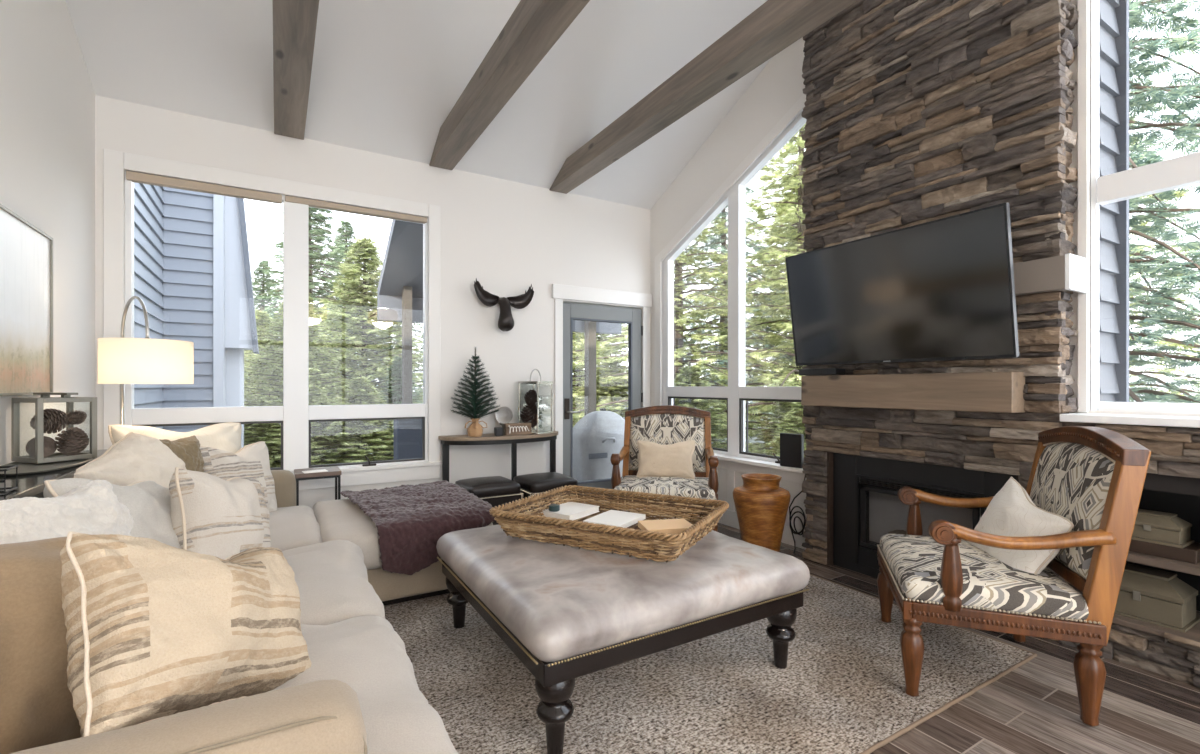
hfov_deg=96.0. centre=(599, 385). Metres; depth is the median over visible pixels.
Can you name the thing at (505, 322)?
head
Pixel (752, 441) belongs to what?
hill
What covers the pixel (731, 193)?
window
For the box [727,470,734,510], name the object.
trim
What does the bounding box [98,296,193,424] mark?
arc floor lamp
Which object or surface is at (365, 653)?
seat cushion
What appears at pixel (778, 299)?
conifer tree
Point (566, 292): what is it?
trim
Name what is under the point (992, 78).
stone wall
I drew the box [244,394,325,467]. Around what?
evergreen shrub
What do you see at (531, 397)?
pinecone
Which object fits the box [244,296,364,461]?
conifer tree
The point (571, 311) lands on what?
door
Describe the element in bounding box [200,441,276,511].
throw pillow
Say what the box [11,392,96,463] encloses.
glass lantern
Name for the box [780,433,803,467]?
speaker
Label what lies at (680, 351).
conifer tree
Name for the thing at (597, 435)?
covered grill
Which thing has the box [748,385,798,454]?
evergreen shrub
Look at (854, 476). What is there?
gas fireplace
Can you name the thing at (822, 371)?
bar
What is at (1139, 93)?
conifer tree
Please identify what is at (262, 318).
conifer tree
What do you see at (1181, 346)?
conifer tree
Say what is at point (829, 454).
trim
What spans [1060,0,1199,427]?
window
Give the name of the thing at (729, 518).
baseboard
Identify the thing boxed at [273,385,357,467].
evergreen shrub
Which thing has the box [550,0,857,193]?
ceiling beam
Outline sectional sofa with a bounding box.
[10,470,492,753]
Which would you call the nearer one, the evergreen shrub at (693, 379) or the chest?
the chest
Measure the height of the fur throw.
0.327 m
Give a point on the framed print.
(26, 252)
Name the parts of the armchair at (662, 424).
armrest, post, seat rail, seat, rail, nailhead trim, crest rail, post, armrest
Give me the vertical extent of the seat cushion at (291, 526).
0.226 m
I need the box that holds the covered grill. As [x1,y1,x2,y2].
[573,408,624,480]
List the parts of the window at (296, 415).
screen frame, sill, screen frame, crank handle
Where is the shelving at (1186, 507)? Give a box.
[1112,489,1199,641]
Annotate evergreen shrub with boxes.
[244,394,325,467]
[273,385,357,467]
[311,374,393,464]
[364,356,422,459]
[573,354,627,425]
[674,363,755,450]
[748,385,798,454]
[763,402,806,456]
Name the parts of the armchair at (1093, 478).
leg, nailhead trim, leg, armrest, seat, seat rail, nailhead trim, leg, armrest, post, rail, nailhead trim, leg, crest rail, post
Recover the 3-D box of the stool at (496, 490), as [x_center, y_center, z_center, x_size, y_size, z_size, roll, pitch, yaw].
[-0.881,0.974,4.221,0.437,0.492,0.443,0,0,-31]
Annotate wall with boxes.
[0,0,94,465]
[95,95,649,507]
[650,0,1199,542]
[801,0,1199,687]
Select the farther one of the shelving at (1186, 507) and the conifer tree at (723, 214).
the conifer tree at (723, 214)
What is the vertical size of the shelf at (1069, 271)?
0.166 m
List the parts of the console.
leg, leg, leg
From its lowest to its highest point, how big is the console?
0.800 m
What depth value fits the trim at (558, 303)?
5.15 m
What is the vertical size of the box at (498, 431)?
0.070 m
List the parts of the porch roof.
post, post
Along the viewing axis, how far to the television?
2.87 m
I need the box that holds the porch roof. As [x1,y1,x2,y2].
[377,220,621,415]
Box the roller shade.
[126,171,426,223]
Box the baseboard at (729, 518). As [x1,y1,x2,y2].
[691,509,805,548]
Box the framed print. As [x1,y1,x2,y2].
[0,204,52,395]
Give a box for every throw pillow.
[0,480,133,543]
[43,478,181,548]
[60,531,311,736]
[74,432,186,487]
[108,422,241,452]
[159,435,203,471]
[169,467,270,559]
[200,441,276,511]
[637,440,694,478]
[967,477,1073,573]
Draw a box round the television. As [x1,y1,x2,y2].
[785,202,1018,365]
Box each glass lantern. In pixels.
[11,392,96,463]
[518,369,552,433]
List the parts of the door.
handle plate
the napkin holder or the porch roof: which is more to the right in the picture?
the porch roof
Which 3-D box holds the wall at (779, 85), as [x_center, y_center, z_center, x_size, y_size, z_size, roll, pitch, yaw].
[2.765,-1.318,2.370,0.400,5.077,8.030,0,0,-31]
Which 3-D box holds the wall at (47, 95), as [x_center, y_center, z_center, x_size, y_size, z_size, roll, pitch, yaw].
[-1.238,-1.318,-0.024,0.150,5.077,8.030,0,0,-31]
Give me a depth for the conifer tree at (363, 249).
12.31 m
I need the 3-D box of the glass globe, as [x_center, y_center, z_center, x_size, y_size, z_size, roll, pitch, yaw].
[-0.835,0.300,4.709,0.150,0.240,0.150,0,0,-31]
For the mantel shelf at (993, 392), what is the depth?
3.00 m
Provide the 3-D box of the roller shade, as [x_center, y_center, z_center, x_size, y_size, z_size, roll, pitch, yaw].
[-2.289,-1.383,4.052,1.930,0.057,0.055,0,0,-31]
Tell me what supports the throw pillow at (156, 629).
on the sectional sofa
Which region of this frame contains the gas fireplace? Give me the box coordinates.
[833,453,1015,577]
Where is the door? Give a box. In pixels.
[563,302,642,503]
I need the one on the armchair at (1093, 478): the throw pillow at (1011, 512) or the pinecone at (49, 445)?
the throw pillow at (1011, 512)
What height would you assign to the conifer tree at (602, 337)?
8.600 m
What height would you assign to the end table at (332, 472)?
0.615 m
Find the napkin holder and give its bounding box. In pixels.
[0,465,17,493]
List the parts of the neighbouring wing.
gable panel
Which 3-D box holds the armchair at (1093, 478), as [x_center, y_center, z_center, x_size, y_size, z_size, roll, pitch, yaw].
[1.665,0.686,2.322,0.767,1.040,0.807,0,0,21]
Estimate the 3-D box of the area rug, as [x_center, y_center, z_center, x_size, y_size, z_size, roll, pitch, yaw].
[0.061,1.211,2.773,2.925,0.016,2.555,0,0,-31]
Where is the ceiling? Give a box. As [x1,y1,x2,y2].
[66,0,771,209]
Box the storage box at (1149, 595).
[1114,563,1199,632]
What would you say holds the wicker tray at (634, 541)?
on the leather ottoman
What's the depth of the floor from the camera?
2.01 m
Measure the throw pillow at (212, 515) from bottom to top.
0.521 m
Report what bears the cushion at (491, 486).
on the stool at (496, 490)
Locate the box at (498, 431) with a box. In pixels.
[494,427,502,435]
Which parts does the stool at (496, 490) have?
nailhead trim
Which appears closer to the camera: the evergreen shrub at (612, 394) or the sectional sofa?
the sectional sofa
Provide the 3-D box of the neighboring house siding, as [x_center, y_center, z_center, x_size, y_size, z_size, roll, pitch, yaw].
[2.230,-1.630,3.305,0.290,6.700,1.415,0,0,-31]
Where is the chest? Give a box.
[1131,509,1194,547]
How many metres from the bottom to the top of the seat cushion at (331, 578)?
0.246 m
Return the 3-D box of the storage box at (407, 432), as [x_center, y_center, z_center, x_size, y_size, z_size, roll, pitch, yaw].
[-1.903,0.750,6.173,0.830,1.020,0.250,0,0,-31]
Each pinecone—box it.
[25,436,56,457]
[30,409,68,433]
[54,427,88,455]
[65,410,86,424]
[520,403,541,427]
[524,389,536,404]
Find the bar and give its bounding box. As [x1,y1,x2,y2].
[799,368,845,375]
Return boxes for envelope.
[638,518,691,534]
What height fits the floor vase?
0.570 m
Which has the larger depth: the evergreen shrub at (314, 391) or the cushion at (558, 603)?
the evergreen shrub at (314, 391)
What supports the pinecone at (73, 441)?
in the glass lantern at (44, 397)
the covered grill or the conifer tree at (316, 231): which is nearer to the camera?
the covered grill
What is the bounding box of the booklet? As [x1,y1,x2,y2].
[302,469,326,472]
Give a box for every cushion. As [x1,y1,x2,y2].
[0,537,81,753]
[80,615,458,753]
[269,505,321,550]
[282,540,384,624]
[312,499,492,569]
[436,508,809,661]
[455,476,520,497]
[513,472,577,492]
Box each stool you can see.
[455,476,523,524]
[513,472,577,513]
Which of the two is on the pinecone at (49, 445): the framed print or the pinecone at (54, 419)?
the pinecone at (54, 419)
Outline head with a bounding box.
[474,278,533,331]
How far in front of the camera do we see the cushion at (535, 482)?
4.28 m
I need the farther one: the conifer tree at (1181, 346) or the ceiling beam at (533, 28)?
the conifer tree at (1181, 346)
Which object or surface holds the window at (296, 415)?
in the wall at (506, 235)
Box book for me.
[541,502,599,520]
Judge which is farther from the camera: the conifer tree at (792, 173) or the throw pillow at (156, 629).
the conifer tree at (792, 173)
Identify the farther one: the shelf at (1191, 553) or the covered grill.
the covered grill
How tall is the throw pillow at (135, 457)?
0.450 m
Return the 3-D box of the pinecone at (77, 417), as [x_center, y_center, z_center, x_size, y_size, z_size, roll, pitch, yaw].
[-2.386,0.143,2.458,0.069,0.067,0.070,0,0,25]
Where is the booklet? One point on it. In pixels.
(321, 470)
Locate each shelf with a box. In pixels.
[801,372,1024,412]
[1013,253,1087,295]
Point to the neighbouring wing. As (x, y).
(193, 278)
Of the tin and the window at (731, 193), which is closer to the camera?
the tin
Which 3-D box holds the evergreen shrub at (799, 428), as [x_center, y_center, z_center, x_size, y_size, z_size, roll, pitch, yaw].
[3.032,0.980,7.764,1.620,1.720,1.939,0,0,-18]
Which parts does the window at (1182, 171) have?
casing, sill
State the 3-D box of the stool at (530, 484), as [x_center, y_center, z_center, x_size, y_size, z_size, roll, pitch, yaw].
[-0.450,0.974,4.426,0.437,0.492,0.443,0,0,-31]
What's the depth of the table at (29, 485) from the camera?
1.94 m
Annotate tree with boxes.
[244,207,360,427]
[244,257,278,400]
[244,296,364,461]
[244,307,282,432]
[309,233,422,438]
[321,216,383,393]
[367,309,422,395]
[451,347,499,436]
[573,214,785,441]
[573,325,627,418]
[573,332,627,426]
[674,187,794,451]
[682,123,805,448]
[704,165,797,413]
[1129,0,1199,402]
[1129,111,1199,402]
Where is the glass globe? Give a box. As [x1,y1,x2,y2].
[496,407,512,434]
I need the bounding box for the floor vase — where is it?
[733,473,790,551]
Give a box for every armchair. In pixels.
[610,405,718,531]
[877,426,1150,725]
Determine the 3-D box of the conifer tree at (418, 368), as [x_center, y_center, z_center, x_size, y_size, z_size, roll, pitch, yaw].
[-6.641,-1.304,17.522,3.296,6.912,3.459,0,0,31]
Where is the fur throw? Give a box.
[340,480,495,574]
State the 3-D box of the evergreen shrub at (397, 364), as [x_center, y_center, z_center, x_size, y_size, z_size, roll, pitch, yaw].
[-3.931,0.628,10.446,1.785,2.496,1.874,0,0,43]
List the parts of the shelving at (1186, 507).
shelf, shelf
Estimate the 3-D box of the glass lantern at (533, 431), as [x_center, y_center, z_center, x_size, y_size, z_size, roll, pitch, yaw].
[-0.575,0.132,4.829,0.220,0.576,0.220,0,0,31]
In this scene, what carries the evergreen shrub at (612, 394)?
on the ground
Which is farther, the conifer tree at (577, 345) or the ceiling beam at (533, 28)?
the conifer tree at (577, 345)
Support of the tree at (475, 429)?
on the console
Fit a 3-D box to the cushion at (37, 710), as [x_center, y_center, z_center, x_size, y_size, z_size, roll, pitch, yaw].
[-1.325,0.612,1.220,0.460,0.592,0.696,0,0,1]
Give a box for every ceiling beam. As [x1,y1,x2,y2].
[272,0,318,139]
[429,0,589,169]
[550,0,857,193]
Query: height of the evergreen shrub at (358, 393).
2.064 m
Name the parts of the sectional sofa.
arm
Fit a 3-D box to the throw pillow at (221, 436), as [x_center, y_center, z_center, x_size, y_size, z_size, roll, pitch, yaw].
[-2.411,0.421,3.133,0.275,0.421,0.669,0,0,32]
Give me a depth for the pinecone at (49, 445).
2.34 m
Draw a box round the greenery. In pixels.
[536,395,543,428]
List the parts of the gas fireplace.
panel, glass frame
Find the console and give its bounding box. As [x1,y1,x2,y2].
[438,431,557,481]
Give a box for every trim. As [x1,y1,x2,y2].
[552,284,651,306]
[554,299,649,473]
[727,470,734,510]
[827,452,1018,564]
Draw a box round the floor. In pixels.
[599,509,1199,753]
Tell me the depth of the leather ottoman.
2.02 m
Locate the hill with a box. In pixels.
[248,370,782,461]
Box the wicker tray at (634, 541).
[489,485,728,562]
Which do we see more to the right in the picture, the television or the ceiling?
the television
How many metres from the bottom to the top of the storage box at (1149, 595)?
0.200 m
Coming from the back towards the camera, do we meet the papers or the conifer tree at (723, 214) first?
the conifer tree at (723, 214)
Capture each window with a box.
[103,149,441,489]
[655,94,806,482]
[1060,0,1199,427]
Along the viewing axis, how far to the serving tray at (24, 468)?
2.24 m
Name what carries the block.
on the console
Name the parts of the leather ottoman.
leg, nailhead trim, leg, nailhead trim, leg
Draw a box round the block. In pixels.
[504,422,530,434]
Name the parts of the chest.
lid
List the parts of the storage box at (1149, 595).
lid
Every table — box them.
[0,449,106,500]
[294,466,341,505]
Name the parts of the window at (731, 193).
screen frame, sill, screen frame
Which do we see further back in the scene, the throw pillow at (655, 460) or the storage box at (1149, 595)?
the throw pillow at (655, 460)
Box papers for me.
[583,510,645,529]
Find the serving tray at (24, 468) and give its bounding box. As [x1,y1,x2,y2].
[0,458,94,475]
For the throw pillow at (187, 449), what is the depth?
2.78 m
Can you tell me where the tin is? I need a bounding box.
[549,504,559,511]
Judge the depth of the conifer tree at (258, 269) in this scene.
16.03 m
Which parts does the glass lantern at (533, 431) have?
lid, handle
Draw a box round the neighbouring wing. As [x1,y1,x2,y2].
[134,182,258,446]
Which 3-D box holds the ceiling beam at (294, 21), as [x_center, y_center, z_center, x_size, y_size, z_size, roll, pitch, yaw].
[-0.453,-1.935,0.909,0.193,0.179,7.225,0,0,-31]
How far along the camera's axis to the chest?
2.34 m
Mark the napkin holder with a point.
(5, 488)
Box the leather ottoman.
[436,508,809,753]
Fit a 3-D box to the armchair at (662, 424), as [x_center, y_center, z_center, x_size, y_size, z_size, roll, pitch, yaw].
[0.519,0.686,4.290,0.807,1.040,0.767,0,0,10]
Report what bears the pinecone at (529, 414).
in the glass lantern at (533, 431)
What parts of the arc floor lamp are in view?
lamp shade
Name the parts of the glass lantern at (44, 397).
handle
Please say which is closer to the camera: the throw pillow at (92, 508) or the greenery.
the throw pillow at (92, 508)
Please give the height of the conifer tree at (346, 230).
8.640 m
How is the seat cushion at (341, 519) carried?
on the sectional sofa
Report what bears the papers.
in the wicker tray at (634, 541)
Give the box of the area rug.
[384,574,1036,753]
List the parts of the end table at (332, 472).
leg, frame, leg, leg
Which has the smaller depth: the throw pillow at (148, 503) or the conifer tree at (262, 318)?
the throw pillow at (148, 503)
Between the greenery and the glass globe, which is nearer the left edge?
the glass globe
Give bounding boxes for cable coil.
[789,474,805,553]

